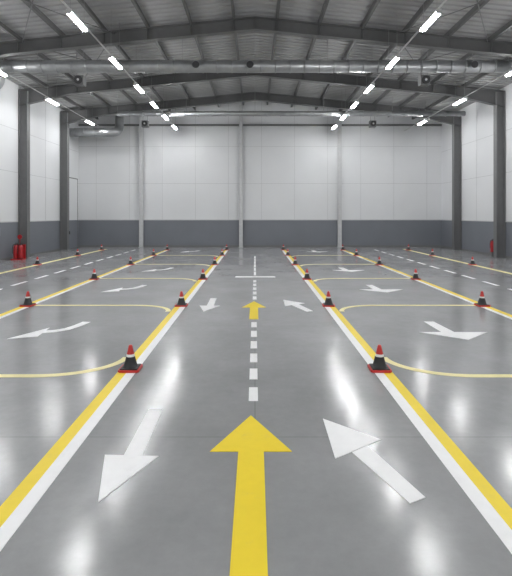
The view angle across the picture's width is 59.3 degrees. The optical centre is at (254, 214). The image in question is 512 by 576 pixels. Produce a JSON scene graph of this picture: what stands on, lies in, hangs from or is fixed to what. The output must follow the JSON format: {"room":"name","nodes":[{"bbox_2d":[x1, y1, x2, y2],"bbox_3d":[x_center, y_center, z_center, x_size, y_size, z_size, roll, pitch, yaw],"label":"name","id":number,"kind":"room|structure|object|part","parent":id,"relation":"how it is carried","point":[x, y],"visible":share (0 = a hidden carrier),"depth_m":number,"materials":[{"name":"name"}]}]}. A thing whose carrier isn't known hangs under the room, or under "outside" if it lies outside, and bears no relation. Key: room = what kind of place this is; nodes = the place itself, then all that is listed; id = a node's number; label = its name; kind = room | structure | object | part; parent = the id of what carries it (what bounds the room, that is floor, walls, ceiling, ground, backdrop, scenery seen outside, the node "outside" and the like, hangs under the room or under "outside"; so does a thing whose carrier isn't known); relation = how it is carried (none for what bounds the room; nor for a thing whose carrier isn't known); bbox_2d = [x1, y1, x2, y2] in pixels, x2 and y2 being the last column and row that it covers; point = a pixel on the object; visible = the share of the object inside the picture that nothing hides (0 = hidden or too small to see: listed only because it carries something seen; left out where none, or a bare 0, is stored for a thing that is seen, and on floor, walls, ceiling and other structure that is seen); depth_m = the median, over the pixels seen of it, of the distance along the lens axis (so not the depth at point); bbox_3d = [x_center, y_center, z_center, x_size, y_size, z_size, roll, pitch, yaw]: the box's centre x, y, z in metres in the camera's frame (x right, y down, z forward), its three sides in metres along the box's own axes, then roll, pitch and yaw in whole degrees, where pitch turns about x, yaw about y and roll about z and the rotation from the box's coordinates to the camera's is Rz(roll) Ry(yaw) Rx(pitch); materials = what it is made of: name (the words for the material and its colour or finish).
{"room":"factory floor","nodes":[
{"label":"factory floor","id":0,"kind":"room"},
{"bbox_2d":[0,78,78,258],"bbox_3d":[-12.185,-2.220,12.450,0.230,8.840,36.900,0,0,0],"label":"wall","id":1,"kind":"structure","parent":0,"point":[44,116],"depth_m":24.92,"materials":[{"name":"white paint"}]},
{"bbox_2d":[0,245,78,260],"bbox_3d":[-12.085,2.140,12.435,0.030,0.120,36.870,0,0,0],"label":"baseboard","id":2,"kind":"structure","parent":1,"relation":"attached to","point":[54,250],"depth_m":25.03,"materials":[{"name":"grey paint"}]},
{"bbox_2d":[69,177,77,248],"bbox_3d":[-12.034,-0.130,29.780,0.070,4.660,1.560,0,0,0],"label":"door","id":3,"kind":"structure","parent":1,"relation":"in","point":[73,182],"depth_m":29.85,"materials":[{"name":"grey paint"}]},
{"bbox_2d":[69,116,123,136],"bbox_3d":[-10.400,-5.776,29.390,3.360,1.548,1.577,0,0,0],"label":"ventilation duct","id":4,"kind":"object","parent":1,"relation":"attached to","point":[117,130],"visible":0.98,"depth_m":28.73,"materials":[{"name":"silver metal"}]},
{"bbox_2d":[0,247,511,575],"bbox_3d":[0.350,2.300,12.550,25.300,0.200,37.100,0,0,0],"label":"floor","id":5,"kind":"structure","parent":0,"point":[326,515],"depth_m":5.25,"materials":[{"name":"concrete"}]},
{"bbox_2d":[10,235,25,259],"bbox_3d":[-11.625,1.585,22.090,0.589,1.230,0.340,0,0,0],"label":"fire extinguisher","id":6,"kind":"object","parent":5,"relation":"on","point":[19,250],"visible":1,"depth_m":22.04,"materials":[{"name":"red metal"}]},
{"bbox_2d":[19,291,35,306],"bbox_3d":[-5.500,2.021,10.900,0.290,0.350,0.290,0,0,4],"label":"traffic cone","id":7,"kind":"object","parent":5,"relation":"on","point":[27,302],"visible":1,"depth_m":10.84,"materials":[{"name":"plastic"}]},
{"bbox_2d":[33,257,40,264],"bbox_3d":[-9.620,2.021,19.900,0.290,0.350,0.290,0,0,-3],"label":"traffic cone","id":8,"kind":"object","parent":5,"relation":"on","point":[37,262],"visible":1,"depth_m":19.84,"materials":[{"name":"plastic"}]},
{"bbox_2d":[8,322,89,338],"bbox_3d":[-3.861,2.196,8.585,0.434,0.007,1.618,0,0,38],"label":"painted bent arrow","id":9,"kind":"object","parent":5,"relation":"on","point":[36,333],"visible":1,"depth_m":8.47,"materials":[{"name":"white paint"}]},
{"bbox_2d":[0,249,105,273],"bbox_3d":[-9.610,2.198,13.000,0.220,0.004,32.000,0,0,0],"label":"lane line","id":10,"kind":"object","parent":5,"relation":"on","point":[104,249],"visible":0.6,"depth_m":20.80,"materials":[{"name":"yellow paint"}]},
{"bbox_2d":[0,357,125,376],"bbox_3d":[-3.604,2.198,6.268,3.562,0.004,0.657,0,0,-13],"label":"floor marking line","id":11,"kind":"object","parent":5,"relation":"on","point":[122,359],"visible":0.93,"depth_m":6.22,"materials":[{"name":"yellow paint"}]},
{"bbox_2d":[0,250,133,289],"bbox_3d":[-7.560,2.198,15.200,0.120,0.004,26.400,0,0,0],"label":"lane","id":12,"kind":"object","parent":5,"relation":"on","point":[132,250],"visible":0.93,"depth_m":17.19,"materials":[{"name":"white paint"}]},
{"bbox_2d":[0,250,167,318],"bbox_3d":[-5.520,2.198,12.800,0.240,0.004,31.600,0,0,0],"label":"lane line","id":13,"kind":"object","parent":5,"relation":"on","point":[17,309],"visible":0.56,"depth_m":13.09,"materials":[{"name":"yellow paint"}]},
{"bbox_2d":[89,269,99,279],"bbox_3d":[-5.500,2.021,15.400,0.290,0.350,0.290,0,0,-3],"label":"traffic cone","id":14,"kind":"object","parent":5,"relation":"on","point":[94,276],"visible":1,"depth_m":15.34,"materials":[{"name":"plastic"}]},
{"bbox_2d":[34,305,170,311],"bbox_3d":[-3.616,2.198,10.859,3.539,0.004,0.605,0,0,11],"label":"floor marking line","id":15,"kind":"object","parent":5,"relation":"on","point":[165,308],"visible":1,"depth_m":10.92,"materials":[{"name":"yellow paint"}]},
{"bbox_2d":[0,250,227,550],"bbox_3d":[-1.792,2.198,12.800,0.255,0.004,31.600,0,0,0],"label":"lane line","id":16,"kind":"object","parent":5,"relation":"on","point":[23,499],"visible":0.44,"depth_m":4.31,"materials":[{"name":"white paint"}]},
{"bbox_2d":[103,285,146,291],"bbox_3d":[-3.861,2.196,13.435,0.434,0.007,1.618,0,0,38],"label":"painted bent arrow","id":17,"kind":"object","parent":5,"relation":"on","point":[118,289],"visible":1,"depth_m":13.29,"materials":[{"name":"white paint"}]},
{"bbox_2d":[98,409,161,501],"bbox_3d":[-1.127,2.197,4.260,0.495,0.007,1.640,0,0,0],"label":"painted straight arrow","id":18,"kind":"object","parent":5,"relation":"on","point":[117,469],"visible":1,"depth_m":4.02,"materials":[{"name":"white paint"}]},
{"bbox_2d":[118,345,142,372],"bbox_3d":[-1.770,2.021,6.400,0.290,0.350,0.290,0,0,0],"label":"traffic cone","id":19,"kind":"object","parent":5,"relation":"on","point":[130,365],"visible":1,"depth_m":6.34,"materials":[{"name":"black plastic"}]},
{"bbox_2d":[139,116,142,246],"bbox_3d":[-7.770,-2.312,30.735,0.320,9.023,0.270,0,0,0],"label":"post","id":20,"kind":"object","parent":5,"relation":"on","point":[140,117],"visible":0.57,"depth_m":30.63,"materials":[{"name":"grey metal"}]},
{"bbox_2d":[100,278,196,280],"bbox_3d":[-3.616,2.198,15.509,3.539,0.004,0.605,0,0,11],"label":"floor marking line","id":21,"kind":"object","parent":5,"relation":"on","point":[100,278],"visible":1,"depth_m":15.56,"materials":[{"name":"yellow paint"}]},
{"bbox_2d":[175,291,187,306],"bbox_3d":[-1.780,2.021,10.900,0.290,0.350,0.290,0,0,0],"label":"traffic cone","id":22,"kind":"object","parent":5,"relation":"on","point":[181,302],"visible":1,"depth_m":10.84,"materials":[{"name":"black plastic"}]},
{"bbox_2d":[198,269,207,279],"bbox_3d":[-1.780,2.021,15.400,0.290,0.350,0.290,0,0,1],"label":"traffic cone","id":23,"kind":"object","parent":5,"relation":"on","point":[202,277],"visible":1,"depth_m":15.34,"materials":[{"name":"black plastic"}]},
{"bbox_2d":[200,298,217,311],"bbox_3d":[-1.097,2.197,11.060,0.495,0.007,1.640,0,0,0],"label":"painted straight arrow","id":24,"kind":"object","parent":5,"relation":"on","point":[210,305],"visible":1,"depth_m":10.91,"materials":[{"name":"white paint"}]},
{"bbox_2d":[239,105,242,246],"bbox_3d":[-0.960,-2.652,30.735,0.320,9.704,0.270,0,0,0],"label":"post","id":25,"kind":"object","parent":5,"relation":"on","point":[240,106],"visible":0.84,"depth_m":30.63,"materials":[{"name":"grey metal"}]},
{"bbox_2d":[210,416,291,575],"bbox_3d":[-0.037,2.197,3.065,0.761,0.007,3.730,0,0,0],"label":"painted straight arrow","id":26,"kind":"object","parent":5,"relation":"on","point":[250,439],"visible":1,"depth_m":3.51,"materials":[{"name":"yellow paint"}]},
{"bbox_2d":[249,256,257,400],"bbox_3d":[-0.018,2.198,14.660,0.115,0.004,18.680,0,0,0],"label":"dashed centre line","id":27,"kind":"object","parent":5,"relation":"on","point":[253,391],"visible":1,"depth_m":6.84,"materials":[{"name":"white paint"}]},
{"bbox_2d":[242,301,265,318],"bbox_3d":[-0.025,2.197,10.475,0.570,0.007,1.950,0,0,0],"label":"painted straight arrow","id":28,"kind":"object","parent":5,"relation":"on","point":[253,306],"visible":1,"depth_m":10.68,"materials":[{"name":"yellow paint"}]},
{"bbox_2d":[235,276,274,276],"bbox_3d":[0.010,2.198,16.000,1.420,0.004,0.300,0,0,0],"label":"stop line","id":29,"kind":"object","parent":5,"relation":"on","point":[235,276],"visible":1,"depth_m":16.07,"materials":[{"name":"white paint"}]},
{"bbox_2d":[0,16,511,57],"bbox_3d":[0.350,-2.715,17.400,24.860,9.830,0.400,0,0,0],"label":"roof beam","id":30,"kind":"structure","parent":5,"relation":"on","point":[254,23],"depth_m":17.39,"materials":[{"name":"metal"}]},
{"bbox_2d":[60,92,461,250],"bbox_3d":[0.350,-2.715,28.000,24.860,9.830,0.400,0,0,0],"label":"frame","id":31,"kind":"object","parent":5,"relation":"on","point":[66,117],"visible":0.83,"depth_m":27.99,"materials":[{"name":"metal"}]},
{"bbox_2d":[18,73,505,257],"bbox_3d":[0.350,-2.715,23.100,24.860,9.830,0.400,0,0,0],"label":"frame","id":32,"kind":"object","parent":5,"relation":"on","point":[27,96],"visible":0.8,"depth_m":23.09,"materials":[{"name":"metal"}]},
{"bbox_2d":[283,300,311,311],"bbox_3d":[0.987,2.197,10.943,0.540,0.007,1.458,0,0,-6],"label":"painted slanted arrow","id":33,"kind":"object","parent":5,"relation":"on","point":[286,302],"visible":1,"depth_m":11.03,"materials":[{"name":"white paint"}]},
{"bbox_2d":[302,269,311,279],"bbox_3d":[1.780,2.021,15.400,0.290,0.350,0.290,0,0,-1],"label":"traffic cone","id":34,"kind":"object","parent":5,"relation":"on","point":[306,277],"visible":1,"depth_m":15.34,"materials":[{"name":"black plastic"}]},
{"bbox_2d":[322,291,334,306],"bbox_3d":[1.780,2.021,10.900,0.290,0.350,0.290,0,0,3],"label":"traffic cone","id":35,"kind":"object","parent":5,"relation":"on","point":[328,302],"visible":1,"depth_m":10.84,"materials":[{"name":"plastic"}]},
{"bbox_2d":[338,116,341,246],"bbox_3d":[5.780,-2.411,30.735,0.320,9.222,0.270,0,0,0],"label":"post","id":36,"kind":"object","parent":5,"relation":"on","point":[339,117],"visible":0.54,"depth_m":30.63,"materials":[{"name":"grey metal"}]},
{"bbox_2d":[336,268,361,271],"bbox_3d":[3.607,2.197,18.093,1.001,0.007,1.210,0,0,-40],"label":"painted arrow","id":37,"kind":"object","parent":5,"relation":"on","point":[343,269],"visible":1,"depth_m":17.79,"materials":[{"name":"white paint"}]},
{"bbox_2d":[313,278,409,280],"bbox_3d":[3.616,2.198,15.509,3.539,0.004,0.605,0,0,-11],"label":"floor marking line","id":38,"kind":"object","parent":5,"relation":"on","point":[325,278],"visible":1,"depth_m":15.56,"materials":[{"name":"yellow paint"}]},
{"bbox_2d":[323,419,424,502],"bbox_3d":[0.987,2.197,4.143,0.540,0.007,1.458,0,0,-6],"label":"painted slanted arrow","id":39,"kind":"object","parent":5,"relation":"on","point":[344,440],"visible":1,"depth_m":4.14,"materials":[{"name":"white paint"}]},
{"bbox_2d":[367,344,391,372],"bbox_3d":[1.770,2.021,6.400,0.290,0.350,0.290,0,0,2],"label":"traffic cone","id":40,"kind":"object","parent":5,"relation":"on","point":[379,365],"visible":1,"depth_m":6.34,"materials":[{"name":"black plastic"}]},
{"bbox_2d":[359,285,402,291],"bbox_3d":[3.607,2.197,13.444,1.001,0.007,1.210,0,0,-40],"label":"painted arrow","id":41,"kind":"object","parent":5,"relation":"on","point":[374,288],"visible":1,"depth_m":13.25,"materials":[{"name":"white paint"}]},
{"bbox_2d":[282,250,511,553],"bbox_3d":[1.792,2.198,12.800,0.255,0.004,31.600,0,0,0],"label":"lane line","id":42,"kind":"object","parent":5,"relation":"on","point":[498,514],"visible":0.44,"depth_m":4.27,"materials":[{"name":"white paint"}]},
{"bbox_2d":[339,305,475,311],"bbox_3d":[3.616,2.198,10.859,3.539,0.004,0.605,0,0,-11],"label":"floor marking line","id":43,"kind":"object","parent":5,"relation":"on","point":[344,308],"visible":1,"depth_m":10.92,"materials":[{"name":"yellow paint"}]},
{"bbox_2d":[410,269,420,279],"bbox_3d":[5.500,2.021,15.400,0.290,0.350,0.290,0,0,4],"label":"traffic cone","id":44,"kind":"object","parent":5,"relation":"on","point":[415,276],"visible":1,"depth_m":15.34,"materials":[{"name":"plastic"}]},
{"bbox_2d":[342,250,511,319],"bbox_3d":[5.520,2.198,12.800,0.240,0.004,31.600,0,0,0],"label":"lane line","id":45,"kind":"object","parent":5,"relation":"on","point":[492,309],"visible":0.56,"depth_m":12.92,"materials":[{"name":"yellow paint"}]},
{"bbox_2d":[376,250,511,289],"bbox_3d":[7.560,2.198,15.200,0.120,0.004,26.400,0,0,0],"label":"lane","id":46,"kind":"object","parent":5,"relation":"on","point":[376,250],"visible":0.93,"depth_m":17.19,"materials":[{"name":"white paint"}]},
{"bbox_2d":[384,357,511,376],"bbox_3d":[3.604,2.198,6.268,3.562,0.004,0.657,0,0,13],"label":"floor marking line","id":47,"kind":"object","parent":5,"relation":"on","point":[387,359],"visible":0.93,"depth_m":6.20,"materials":[{"name":"yellow paint"}]},
{"bbox_2d":[421,321,486,339],"bbox_3d":[3.607,2.197,8.594,1.001,0.007,1.210,0,0,-40],"label":"painted arrow","id":48,"kind":"object","parent":5,"relation":"on","point":[444,331],"visible":1,"depth_m":8.33,"materials":[{"name":"white paint"}]},
{"bbox_2d":[404,249,511,273],"bbox_3d":[9.610,2.198,13.000,0.220,0.004,32.000,0,0,0],"label":"lane line","id":49,"kind":"object","parent":5,"relation":"on","point":[404,249],"visible":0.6,"depth_m":20.61,"materials":[{"name":"yellow paint"}]},
{"bbox_2d":[468,257,476,264],"bbox_3d":[9.620,2.021,19.900,0.290,0.350,0.290,0,0,-3],"label":"traffic cone","id":50,"kind":"object","parent":5,"relation":"on","point":[472,262],"visible":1,"depth_m":19.84,"materials":[{"name":"black plastic"}]},
{"bbox_2d":[474,291,490,306],"bbox_3d":[5.500,2.021,10.900,0.290,0.350,0.290,0,0,-2],"label":"traffic cone","id":51,"kind":"object","parent":5,"relation":"on","point":[481,302],"visible":1,"depth_m":10.84,"materials":[{"name":"black plastic"}]},
{"bbox_2d":[489,240,492,256],"bbox_3d":[12.433,1.725,23.600,0.274,0.950,0.200,0,0,0],"label":"fire extinguisher","id":52,"kind":"object","parent":5,"relation":"on","point":[491,242],"visible":0.69,"depth_m":23.54,"materials":[{"name":"red metal"}]},
{"bbox_2d":[0,0,511,110],"bbox_3d":[0.350,-7.225,12.630,25.300,1.350,37.260,0,0,0],"label":"ceiling","id":53,"kind":"structure","parent":0,"point":[389,14],"depth_m":19.40,"materials":[{"name":"grey metal"}]},
{"bbox_2d":[0,70,101,127],"bbox_3d":[-10.050,-6.202,12.275,0.144,1.265,36.550,0,0,0],"label":"lamp busbar","id":54,"kind":"object","parent":53,"relation":"hanging from","point":[1,70],"depth_m":21.80,"materials":[{"name":"metal"}]},
{"bbox_3d":[-10.050,-5.635,17.500,0.144,0.130,1.280,0,0,0],"label":"linear ceiling lamp","id":55,"kind":"part","parent":54,"relation":"part of","materials":[{"name":"white plastic"}]},
{"bbox_3d":[-10.050,-5.635,22.300,0.144,0.130,1.280,0,0,0],"label":"linear ceiling lamp","id":56,"kind":"part","parent":54,"relation":"part of","materials":[{"name":"white plastic"}]},
{"bbox_2d":[74,51,85,86],"bbox_3d":[-7.550,-6.340,19.385,0.400,1.519,0.430,0,0,0],"label":"heater","id":57,"kind":"object","parent":53,"relation":"hanging from","point":[79,80],"visible":0.89,"depth_m":19.25,"materials":[{"name":"grey paint"}]},
{"bbox_2d":[60,0,178,130],"bbox_3d":[-5.150,-6.447,12.275,0.144,1.755,36.550,0,0,0],"label":"lamp busbar","id":58,"kind":"object","parent":53,"relation":"hanging from","point":[62,1],"depth_m":16.03,"materials":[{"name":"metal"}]},
{"bbox_3d":[-5.150,-5.635,13.060,0.144,0.130,1.280,0,0,0],"label":"linear ceiling lamp","id":59,"kind":"part","parent":58,"relation":"part of","materials":[{"name":"white plastic"}]},
{"bbox_3d":[-5.150,-5.635,16.600,0.144,0.130,1.280,0,0,0],"label":"linear ceiling lamp","id":60,"kind":"part","parent":58,"relation":"part of","materials":[{"name":"white plastic"}]},
{"bbox_3d":[-5.150,-5.635,20.000,0.144,0.130,1.280,0,0,0],"label":"linear ceiling lamp","id":61,"kind":"part","parent":58,"relation":"part of","materials":[{"name":"white plastic"}]},
{"bbox_3d":[-5.150,-5.635,22.900,0.144,0.130,1.280,0,0,0],"label":"linear ceiling lamp","id":62,"kind":"part","parent":58,"relation":"part of","materials":[{"name":"white plastic"}]},
{"bbox_2d":[142,116,148,127],"bbox_3d":[-7.000,-6.377,28.685,0.400,1.554,0.430,0,0,0],"label":"heater","id":63,"kind":"object","parent":53,"relation":"hanging from","point":[145,123],"visible":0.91,"depth_m":28.55,"materials":[{"name":"grey paint"}]},
{"bbox_2d":[0,39,511,88],"bbox_3d":[0.335,-6.436,18.529,24.830,2.808,0.678,0,0,0],"label":"ventilation duct","id":64,"kind":"object","parent":53,"relation":"hanging from","point":[8,66],"visible":0.92,"depth_m":18.38,"materials":[{"name":"metal"}]},
{"bbox_2d":[0,0,511,118],"bbox_3d":[0.020,-7.153,12.445,21.690,1.194,36.890,0,0,0],"label":"roof purlins","id":65,"kind":"structure","parent":53,"relation":"attached to","point":[427,3],"depth_m":19.08,"materials":[{"name":"metal"}]},
{"bbox_2d":[117,94,465,116],"bbox_3d":[2.095,-6.786,26.200,20.210,2.108,0.336,0,0,0],"label":"ventilation duct","id":66,"kind":"object","parent":53,"relation":"hanging from","point":[119,113],"visible":0.98,"depth_m":26.07,"materials":[{"name":"metal"}]},
{"bbox_2d":[369,116,375,127],"bbox_3d":[7.500,-6.352,28.685,0.400,1.504,0.430,0,0,0],"label":"heater","id":67,"kind":"object","parent":53,"relation":"hanging from","point":[372,123],"visible":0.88,"depth_m":28.55,"materials":[{"name":"grey paint"}]},
{"bbox_2d":[330,0,446,130],"bbox_3d":[5.080,-6.451,12.275,0.144,1.762,36.550,0,0,0],"label":"lamp busbar","id":68,"kind":"object","parent":53,"relation":"hanging from","point":[444,1],"depth_m":15.56,"materials":[{"name":"metal"}]},
{"bbox_3d":[5.080,-5.635,22.900,0.144,0.130,1.280,0,0,0],"label":"linear ceiling lamp","id":69,"kind":"part","parent":68,"relation":"part of","materials":[{"name":"white plastic"}]},
{"bbox_3d":[5.080,-5.635,20.000,0.144,0.130,1.280,0,0,0],"label":"linear ceiling lamp","id":70,"kind":"part","parent":68,"relation":"part of","materials":[{"name":"white plastic"}]},
{"bbox_3d":[5.080,-5.635,16.600,0.144,0.130,1.280,0,0,0],"label":"linear ceiling lamp","id":71,"kind":"part","parent":68,"relation":"part of","materials":[{"name":"white plastic"}]},
{"bbox_3d":[5.080,-5.635,13.060,0.144,0.130,1.280,0,0,0],"label":"linear ceiling lamp","id":72,"kind":"part","parent":68,"relation":"part of","materials":[{"name":"white plastic"}]},
{"bbox_2d":[418,50,429,86],"bbox_3d":[7.300,-6.352,19.385,0.400,1.544,0.430,0,0,0],"label":"heater","id":73,"kind":"object","parent":53,"relation":"hanging from","point":[423,80],"visible":0.94,"depth_m":19.25,"materials":[{"name":"grey paint"}]},
{"bbox_2d":[404,70,511,130],"bbox_3d":[10.150,-6.197,12.275,0.144,1.255,36.550,0,0,0],"label":"lamp busbar","id":74,"kind":"object","parent":53,"relation":"hanging from","point":[510,70],"depth_m":21.80,"materials":[{"name":"metal"}]},
{"bbox_3d":[10.150,-5.635,22.300,0.144,0.130,1.280,0,0,0],"label":"linear ceiling lamp","id":75,"kind":"part","parent":74,"relation":"part of","materials":[{"name":"white plastic"}]},
{"bbox_3d":[10.150,-5.635,17.500,0.144,0.130,1.280,0,0,0],"label":"linear ceiling lamp","id":76,"kind":"part","parent":74,"relation":"part of","materials":[{"name":"white plastic"}]},
{"bbox_2d":[79,101,440,244],"bbox_3d":[0.350,-2.825,30.985,25.300,10.050,0.230,0,0,0],"label":"wall","id":77,"kind":"structure","parent":0,"point":[391,175],"depth_m":30.90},
{"bbox_2d":[78,124,441,125],"bbox_3d":[0.350,-6.160,30.835,24.860,0.120,0.110,0,0,0],"label":"trim","id":78,"kind":"structure","parent":77,"relation":"attached to","point":[243,124],"depth_m":30.78,"materials":[{"name":"grey paint"}]},
{"bbox_2d":[79,245,440,246],"bbox_3d":[0.350,2.140,30.885,24.900,0.120,0.030,0,0,0],"label":"baseboard","id":79,"kind":"structure","parent":77,"relation":"attached to","point":[79,245],"depth_m":30.87,"materials":[{"name":"grey paint"}]},
{"bbox_2d":[441,83,511,256],"bbox_3d":[12.885,-2.185,12.450,0.230,8.770,36.900,0,0,0],"label":"wall","id":80,"kind":"structure","parent":0,"point":[477,124],"depth_m":26.12,"materials":[{"name":"white paint"}]},
{"bbox_2d":[441,245,511,258],"bbox_3d":[12.785,2.140,12.435,0.030,0.120,36.870,0,0,0],"label":"baseboard","id":81,"kind":"structure","parent":80,"relation":"attached to","point":[478,252],"depth_m":26.06,"materials":[{"name":"grey paint"}]},
{"bbox_3d":[0.350,-2.715,11.700,24.860,9.830,0.400,0,0,0],"label":"frame","id":82,"kind":"object","parent":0,"visible":0},
{"bbox_2d":[22,0,487,84],"bbox_3d":[0.000,-6.845,17.400,18.030,0.426,11.419,0,0,0],"label":"rods","id":83,"kind":"object","parent":82,"relation":"attached to","point":[22,0],"visible":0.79,"depth_m":16.36,"materials":[{"name":"grey paint"}]}
]}

